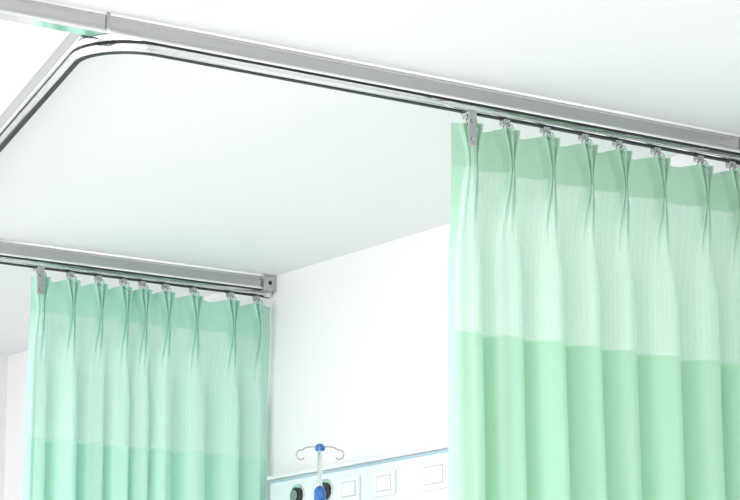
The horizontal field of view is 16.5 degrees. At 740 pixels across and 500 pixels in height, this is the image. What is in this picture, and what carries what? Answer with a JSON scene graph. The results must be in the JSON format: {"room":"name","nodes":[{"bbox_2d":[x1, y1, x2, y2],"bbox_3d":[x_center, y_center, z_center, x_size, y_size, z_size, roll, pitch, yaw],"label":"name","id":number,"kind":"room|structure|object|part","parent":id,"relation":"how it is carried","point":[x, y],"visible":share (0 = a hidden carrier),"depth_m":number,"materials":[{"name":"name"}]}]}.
{"room":"hospital room","nodes":[
{"label":"hospital room","id":0,"kind":"room"},
{"bbox_2d":[0,355,7,499],"bbox_3d":[-5.755,1.413,10.992,9.155,2.800,0.150,8,-14,-34],"label":"wall","id":1,"kind":"structure","parent":0,"point":[3,359],"depth_m":13.70,"materials":[{"name":"white paint"}]},
{"bbox_2d":[0,0,739,355],"bbox_3d":[-1.676,-1.207,5.682,9.305,0.120,14.230,8,-14,-34],"label":"ceiling","id":2,"kind":"structure","parent":0,"point":[132,155],"depth_m":8.94,"materials":[{"name":"white paint"}]},
{"bbox_2d":[0,239,275,298],"bbox_3d":[-2.644,-0.146,10.152,5.355,0.100,0.078,8,-14,-34],"label":"track","id":3,"kind":"object","parent":2,"relation":"attached to","point":[14,253],"visible":1,"depth_m":11.22,"materials":[{"name":"silver metal"}]},
{"bbox_2d":[22,266,269,499],"bbox_3d":[-0.947,1.343,11.029,1.223,2.452,0.137,8,-14,-34],"label":"privacy curtain","id":4,"kind":"object","parent":3,"relation":"hanging from","point":[139,394],"visible":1,"depth_m":11.15,"materials":[{"name":"green fabric"}]},
{"bbox_2d":[0,0,739,166],"bbox_3d":[-1.741,-0.411,8.879,5.355,0.110,3.102,8,-14,-34],"label":"track","id":5,"kind":"object","parent":2,"relation":"attached to","point":[83,26],"visible":1,"depth_m":8.21,"materials":[{"name":"silver metal"}]},
{"bbox_2d":[448,109,739,499],"bbox_3d":[0.800,0.812,8.526,1.274,2.452,0.132,8,-14,-34],"label":"privacy curtain","id":6,"kind":"object","parent":5,"relation":"hanging from","point":[594,297],"visible":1,"depth_m":8.59,"materials":[{"name":"fabric"}]},
{"bbox_2d":[4,154,739,499],"bbox_3d":[2.083,0.764,7.934,0.150,2.800,14.230,8,-14,-34],"label":"wall","id":7,"kind":"structure","parent":0,"point":[358,353],"depth_m":11.03,"materials":[{"name":"white paint"}]},
{"bbox_2d":[269,449,447,499],"bbox_3d":[0.377,0.914,10.219,0.065,0.255,2.800,8,-14,-34],"label":"housing","id":8,"kind":"object","parent":7,"relation":"attached to","point":[407,470],"depth_m":10.68,"materials":[{"name":"white plastic"}]},
{"bbox_2d":[290,484,304,499],"bbox_3d":[-0.324,1.078,11.143,0.030,0.117,0.104,8,-14,-34],"label":"outlet","id":9,"kind":"object","parent":8,"relation":"attached to","point":[297,492],"visible":1,"depth_m":11.12,"materials":[{"name":"black plastic"}]},
{"bbox_2d":[322,479,332,499],"bbox_3d":[-0.199,1.041,10.966,0.030,0.117,0.104,8,-14,-34],"label":"outlet","id":10,"kind":"object","parent":8,"relation":"attached to","point":[326,483],"visible":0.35,"depth_m":10.94,"materials":[{"name":"black plastic"}]},
{"bbox_2d":[339,475,360,499],"bbox_3d":[-0.085,1.013,10.820,0.013,0.105,0.150,8,-14,-34],"label":"socket plate","id":11,"kind":"object","parent":8,"relation":"attached to","point":[357,478],"visible":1,"depth_m":10.79,"materials":[{"name":"white plastic"}]},
{"bbox_2d":[341,480,355,497],"bbox_3d":[-0.091,1.012,10.816,0.002,0.065,0.104,8,-14,-34],"label":"joint","id":12,"kind":"object","parent":11,"relation":"attached to","point":[353,480],"depth_m":10.80,"materials":[{"name":"grey plastic"}]},
{"bbox_2d":[342,481,354,496],"bbox_3d":[-0.091,1.012,10.815,0.006,0.059,0.096,8,-14,-34],"label":"socket rocker","id":13,"kind":"object","parent":11,"relation":"in","point":[348,488],"depth_m":10.81,"materials":[{"name":"white plastic"}]},
{"bbox_2d":[267,443,447,480],"bbox_3d":[0.373,0.780,10.245,0.075,0.017,2.810,8,-14,-34],"label":"ledge","id":14,"kind":"object","parent":8,"relation":"attached to","point":[443,446],"visible":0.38,"depth_m":10.76,"materials":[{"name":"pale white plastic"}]},
{"bbox_3d":[0.354,0.795,10.228,0.008,0.009,2.800,8,-14,-34],"label":"accent strip","id":15,"kind":"part","parent":8,"relation":"part of","materials":[{"name":"blue plastic"}]},
{"bbox_2d":[374,469,395,496],"bbox_3d":[0.062,0.969,10.612,0.013,0.105,0.150,8,-14,-34],"label":"socket plate","id":16,"kind":"object","parent":8,"relation":"attached to","point":[392,472],"visible":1,"depth_m":10.59,"materials":[{"name":"white plastic"}]},
{"bbox_2d":[376,474,390,491],"bbox_3d":[0.056,0.968,10.608,0.002,0.065,0.104,8,-14,-34],"label":"joint","id":17,"kind":"object","parent":16,"relation":"attached to","point":[388,474],"depth_m":10.60,"materials":[{"name":"grey plastic"}]},
{"bbox_2d":[377,475,389,490],"bbox_3d":[0.056,0.968,10.608,0.006,0.059,0.096,8,-14,-34],"label":"socket rocker","id":18,"kind":"object","parent":16,"relation":"in","point":[383,482],"depth_m":10.60,"materials":[{"name":"white plastic"}]},
{"bbox_2d":[420,458,447,491],"bbox_3d":[0.262,0.909,10.330,0.013,0.120,0.190,8,-14,-34],"label":"socket plate","id":19,"kind":"object","parent":8,"relation":"attached to","point":[444,461],"visible":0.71,"depth_m":10.32,"materials":[{"name":"white plastic"}]},
{"bbox_2d":[424,465,441,483],"bbox_3d":[0.256,0.908,10.326,0.006,0.067,0.122,8,-14,-34],"label":"socket rocker","id":20,"kind":"object","parent":19,"relation":"in","point":[433,474],"depth_m":10.32,"materials":[{"name":"white plastic"}]},
{"bbox_2d":[424,464,442,484],"bbox_3d":[0.257,0.909,10.327,0.002,0.074,0.131,8,-14,-34],"label":"joint","id":21,"kind":"object","parent":19,"relation":"attached to","point":[439,464],"depth_m":10.30,"materials":[{"name":"grey plastic"}]},
{"bbox_3d":[-1.676,1.640,5.078,9.305,0.100,14.230,8,-14,-34],"label":"floor","id":22,"kind":"structure","parent":0,"visible":0},
{"bbox_2d":[296,444,343,499],"bbox_3d":[-0.189,1.745,10.428,0.496,1.914,0.521,8,-14,-34],"label":"stand","id":23,"kind":"object","parent":22,"relation":"on","point":[319,492],"visible":1,"depth_m":10.58,"materials":[{"name":"silver metal"}]},
{"bbox_3d":[-0.258,0.843,10.607,0.101,0.060,0.006,0,-12,0],"label":"hook arm","id":24,"kind":"part","parent":23,"relation":"part of","materials":[{"name":"silver metal"}]},
{"bbox_3d":[-0.157,0.843,10.607,0.101,0.060,0.006,0,-12,0],"label":"hook arm","id":25,"kind":"part","parent":23,"relation":"part of","materials":[{"name":"silver metal"}]}
]}

